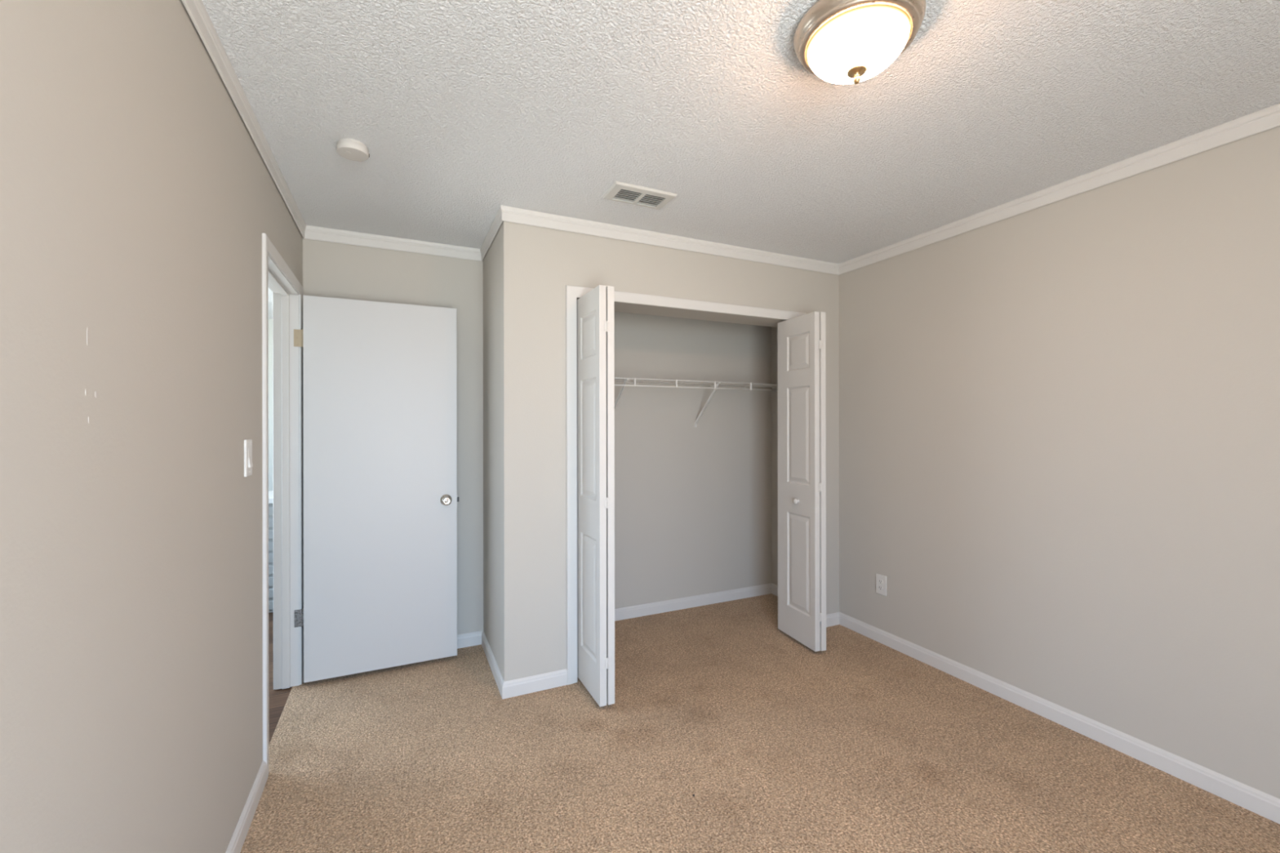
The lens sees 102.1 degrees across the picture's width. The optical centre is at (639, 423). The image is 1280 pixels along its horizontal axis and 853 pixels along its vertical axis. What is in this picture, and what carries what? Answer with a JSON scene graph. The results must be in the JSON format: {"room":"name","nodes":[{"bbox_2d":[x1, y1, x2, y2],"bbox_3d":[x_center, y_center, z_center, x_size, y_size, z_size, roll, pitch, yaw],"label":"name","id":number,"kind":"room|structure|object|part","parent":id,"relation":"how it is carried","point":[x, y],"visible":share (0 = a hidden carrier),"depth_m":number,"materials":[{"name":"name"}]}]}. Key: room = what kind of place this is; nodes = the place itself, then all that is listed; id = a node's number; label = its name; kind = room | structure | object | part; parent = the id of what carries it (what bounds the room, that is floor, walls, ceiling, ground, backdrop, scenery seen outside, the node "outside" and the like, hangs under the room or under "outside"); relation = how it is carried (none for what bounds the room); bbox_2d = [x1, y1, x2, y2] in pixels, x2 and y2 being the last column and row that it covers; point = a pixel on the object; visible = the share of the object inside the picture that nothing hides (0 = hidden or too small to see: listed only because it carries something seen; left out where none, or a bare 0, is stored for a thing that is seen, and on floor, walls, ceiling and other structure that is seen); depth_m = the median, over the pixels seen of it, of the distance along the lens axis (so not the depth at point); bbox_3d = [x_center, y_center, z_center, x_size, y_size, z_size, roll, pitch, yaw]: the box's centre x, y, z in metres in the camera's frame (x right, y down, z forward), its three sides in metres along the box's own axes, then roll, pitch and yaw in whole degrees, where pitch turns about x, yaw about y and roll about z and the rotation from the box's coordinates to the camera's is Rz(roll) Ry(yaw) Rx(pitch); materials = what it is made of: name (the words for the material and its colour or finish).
{"room":"empty bedroom","nodes":[
{"label":"empty bedroom","id":0,"kind":"room"},
{"bbox_2d":[0,0,302,852],"bbox_3d":[-0.964,0.141,0.831,0.105,2.440,4.520,0,0,-25],"label":"wall","id":1,"kind":"structure","parent":0,"point":[138,200],"depth_m":0.98,"materials":[{"name":"beige paint"}]},
{"bbox_2d":[181,0,306,238],"bbox_3d":[-0.889,-1.043,0.811,0.018,0.071,4.420,0,0,-25],"label":"crown molding","id":2,"kind":"structure","parent":1,"relation":"attached to","point":[196,9],"depth_m":1.63,"materials":[{"name":"white paint"}]},
{"bbox_2d":[225,760,266,852],"bbox_3d":[-0.692,1.321,0.391,0.013,0.079,3.495,0,0,-25],"label":"baseboard","id":3,"kind":"structure","parent":1,"relation":"attached to","point":[239,835],"depth_m":1.74,"materials":[{"name":"white paint"}]},
{"bbox_2d":[244,439,253,476],"bbox_3d":[-1.337,0.116,1.772,0.014,0.125,0.076,0,0,-25],"label":"light switch","id":4,"kind":"object","parent":1,"relation":"attached to","point":[248,465],"visible":1,"depth_m":1.76,"materials":[{"name":"white plastic"}]},
{"bbox_2d":[262,232,303,779],"bbox_3d":[-1.665,0.317,2.338,0.130,2.091,0.855,0,0,-25],"label":"door frame","id":5,"kind":"structure","parent":1,"relation":"attached to","point":[287,291],"depth_m":2.66,"materials":[{"name":"white paint"}]},
{"bbox_3d":[-1.719,0.317,2.313,0.013,2.091,0.855,0,0,-25],"label":"casing","id":6,"kind":"part","parent":5,"relation":"part of","materials":[{"name":"white paint"}]},
{"bbox_2d":[293,295,458,683],"bbox_3d":[-1.417,0.335,2.834,0.810,2.002,0.153,0,0,-25],"label":"door","id":7,"kind":"structure","parent":1,"relation":"in","point":[380,499],"depth_m":2.81,"materials":[{"name":"grey paint"}]},
{"bbox_3d":[-1.095,0.434,2.932,0.063,0.063,0.059,0,0,-25],"label":"knob","id":8,"kind":"part","parent":7,"relation":"part of","materials":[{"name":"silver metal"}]},
{"bbox_2d":[268,319,272,490],"bbox_3d":[-2.228,0.143,3.154,3.425,2.440,5.400,0,0,-25],"label":"wall","id":9,"kind":"structure","parent":0,"point":[270,321],"depth_m":5.30,"materials":[{"name":"white paint"}]},
{"bbox_2d":[483,228,500,671],"bbox_3d":[-0.795,0.141,2.965,0.110,2.440,0.593,0,0,-25],"label":"wall","id":10,"kind":"structure","parent":0,"point":[491,345],"depth_m":2.91,"materials":[{"name":"beige paint"}]},
{"bbox_2d":[480,206,502,261],"bbox_3d":[-0.828,-1.043,2.880,0.018,0.071,0.722,0,0,-25],"label":"crown molding","id":11,"kind":"structure","parent":10,"relation":"attached to","point":[497,221],"depth_m":2.81,"materials":[{"name":"white paint"}]},
{"bbox_2d":[481,631,504,697],"bbox_3d":[-0.823,1.322,2.883,0.013,0.079,0.716,0,0,-25],"label":"baseboard","id":12,"kind":"structure","parent":10,"relation":"attached to","point":[497,675],"depth_m":2.83,"materials":[{"name":"white paint"}]},
{"bbox_2d":[302,238,771,635],"bbox_3d":[-0.404,0.141,3.529,3.190,2.440,0.100,0,0,-25],"label":"wall","id":13,"kind":"structure","parent":0,"point":[693,504],"depth_m":3.71,"materials":[{"name":"beige paint"}]},
{"bbox_2d":[303,225,481,261],"bbox_3d":[-1.397,-1.042,3.002,0.947,0.071,0.018,0,0,-25],"label":"crown molding","id":14,"kind":"structure","parent":13,"relation":"attached to","point":[312,233],"depth_m":2.98,"materials":[{"name":"white paint"}]},
{"bbox_2d":[457,631,482,648],"bbox_3d":[-1.395,1.323,3.005,0.947,0.079,0.013,0,0,-25],"label":"baseboard","id":15,"kind":"structure","parent":13,"relation":"attached to","point":[474,638],"depth_m":3.16,"materials":[{"name":"white paint"}]},
{"bbox_2d":[614,582,771,621],"bbox_3d":[0.101,1.320,3.701,2.133,0.079,0.013,0,0,-25],"label":"baseboard","id":16,"kind":"structure","parent":13,"relation":"attached to","point":[652,608],"depth_m":3.82,"materials":[{"name":"white paint"}]},
{"bbox_2d":[614,377,777,426],"bbox_3d":[0.161,-0.137,3.568,2.124,0.323,0.308,0,0,-25],"label":"wire shelf","id":17,"kind":"object","parent":13,"relation":"attached to","point":[716,384],"visible":0.56,"depth_m":3.64,"materials":[{"name":"white metal"}]},
{"bbox_3d":[0.098,-0.290,3.702,2.124,0.007,0.007,0,0,-25],"label":"rail","id":18,"kind":"part","parent":17,"relation":"part of","materials":[{"name":"white plastic"}]},
{"bbox_3d":[0.161,-0.290,3.568,2.124,0.007,0.007,0,0,-25],"label":"rail","id":19,"kind":"part","parent":17,"relation":"part of","materials":[{"name":"white plastic"}]},
{"bbox_3d":[0.223,-0.246,3.434,2.124,0.009,0.009,0,0,-25],"label":"rail","id":20,"kind":"part","parent":17,"relation":"part of","materials":[{"name":"white plastic"}]},
{"bbox_3d":[0.223,-0.290,3.434,2.124,0.008,0.008,0,0,-25],"label":"rail","id":21,"kind":"part","parent":17,"relation":"part of","materials":[{"name":"white plastic"}]},
{"bbox_2d":[499,221,839,681],"bbox_3d":[0.291,0.139,3.158,2.243,2.440,0.245,0,0,-25],"label":"wall","id":22,"kind":"structure","parent":0,"point":[537,264],"depth_m":2.69,"materials":[{"name":"beige paint"}]},
{"bbox_2d":[502,668,567,699],"bbox_3d":[-0.530,1.321,2.632,0.332,0.079,0.013,0,0,-25],"label":"baseboard","id":23,"kind":"structure","parent":22,"relation":"attached to","point":[538,682],"depth_m":2.62,"materials":[{"name":"white paint"}]},
{"bbox_2d":[577,284,614,706],"bbox_3d":[-0.217,0.338,2.633,0.116,2.005,0.377,0,0,-25],"label":"door","id":24,"kind":"structure","parent":22,"relation":"in","point":[595,308],"depth_m":2.48,"materials":[{"name":"white paint"}]},
{"bbox_2d":[500,204,839,275],"bbox_3d":[0.337,-1.045,3.034,2.262,0.071,0.018,0,0,-25],"label":"crown molding","id":25,"kind":"structure","parent":22,"relation":"attached to","point":[513,215],"depth_m":2.92,"materials":[{"name":"white paint"}]},
{"bbox_2d":[565,284,806,684],"bbox_3d":[0.332,0.317,3.094,1.624,2.085,0.125,0,0,-25],"label":"door frame","id":26,"kind":"structure","parent":22,"relation":"attached to","point":[572,292],"depth_m":2.71,"materials":[{"name":"white paint"}]},
{"bbox_2d":[777,311,826,651],"bbox_3d":[0.992,0.336,3.212,0.112,2.005,0.380,0,0,-19],"label":"door","id":27,"kind":"structure","parent":22,"relation":"in","point":[801,340],"depth_m":3.15,"materials":[{"name":"white paint"}]},
{"bbox_3d":[0.963,0.473,3.177,0.033,0.033,0.033,0,0,-25],"label":"knob","id":28,"kind":"part","parent":27,"relation":"part of","materials":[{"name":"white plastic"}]},
{"bbox_2d":[826,612,839,626],"bbox_3d":[1.228,1.318,3.451,0.300,0.079,0.013,0,0,-25],"label":"baseboard","id":29,"kind":"structure","parent":22,"relation":"attached to","point":[833,619],"depth_m":3.48,"materials":[{"name":"white paint"}]},
{"bbox_2d":[201,0,1279,319],"bbox_3d":[-0.865,-1.129,2.466,5.119,0.100,7.600,0,0,-25],"label":"ceiling","id":30,"kind":"structure","parent":0,"point":[462,110],"depth_m":1.76,"materials":[{"name":"white paint"}]},
{"bbox_2d":[336,137,369,161],"bbox_3d":[-1.109,-1.059,2.002,0.111,0.038,0.109,0,0,-25],"label":"smoke detector","id":31,"kind":"object","parent":30,"relation":"attached to","point":[352,149],"visible":1,"depth_m":1.98,"materials":[{"name":"grey plastic"}]},
{"bbox_2d":[601,181,677,209],"bbox_3d":[0.000,-1.074,2.444,0.311,0.011,0.176,0,0,-25],"label":"ceiling vent","id":32,"kind":"object","parent":30,"relation":"in","point":[620,192],"visible":1,"depth_m":2.43,"materials":[{"name":"white metal"}]},
{"bbox_2d":[793,0,925,84],"bbox_3d":[0.586,-0.999,1.393,0.327,0.164,0.327,0,0,-25],"label":"ceiling light","id":33,"kind":"object","parent":30,"relation":"attached to","point":[837,42],"visible":1,"depth_m":1.33,"materials":[{"name":"white glass"}]},
{"bbox_2d":[240,593,1279,852],"bbox_3d":[-0.927,1.379,2.491,5.019,0.035,7.500,0,0,-25],"label":"floor","id":34,"kind":"structure","parent":0,"point":[860,744],"depth_m":2.06,"materials":[{"name":"beige carpet"}]},
{"bbox_2d":[268,490,273,613],"bbox_3d":[-3.082,0.950,3.801,1.160,0.830,0.505,0,0,-25],"label":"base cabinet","id":35,"kind":"object","parent":34,"relation":"on","point":[270,492],"visible":0.02,"depth_m":3.73,"materials":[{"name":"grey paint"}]},
{"bbox_2d":[771,125,1279,799],"bbox_3d":[2.020,0.137,2.221,0.100,2.440,4.520,0,0,-25],"label":"wall","id":36,"kind":"structure","parent":0,"point":[1060,420],"depth_m":2.22,"materials":[{"name":"beige paint"}]},
{"bbox_2d":[771,582,777,595],"bbox_3d":[1.184,1.319,3.886,0.013,0.079,0.593,0,0,-25],"label":"baseboard","id":37,"kind":"structure","parent":36,"relation":"attached to","point":[774,587],"depth_m":4.11,"materials":[{"name":"white paint"}]},
{"bbox_2d":[875,573,886,595],"bbox_3d":[1.500,0.997,3.209,0.010,0.122,0.074,0,0,-25],"label":"wall outlet","id":38,"kind":"object","parent":36,"relation":"attached to","point":[881,580],"visible":1,"depth_m":3.21,"materials":[{"name":"white plastic"}]},
{"bbox_2d":[839,612,1279,823],"bbox_3d":[2.140,1.317,1.833,0.013,0.079,3.717,0,0,-25],"label":"baseboard","id":39,"kind":"structure","parent":36,"relation":"attached to","point":[1265,805],"depth_m":2.22,"materials":[{"name":"white paint"}]},
{"bbox_2d":[839,103,1279,275],"bbox_3d":[2.134,-1.048,1.832,0.018,0.071,3.717,0,0,-25],"label":"crown molding","id":40,"kind":"structure","parent":36,"relation":"attached to","point":[1268,118],"depth_m":2.21,"materials":[{"name":"white paint"}]}
]}

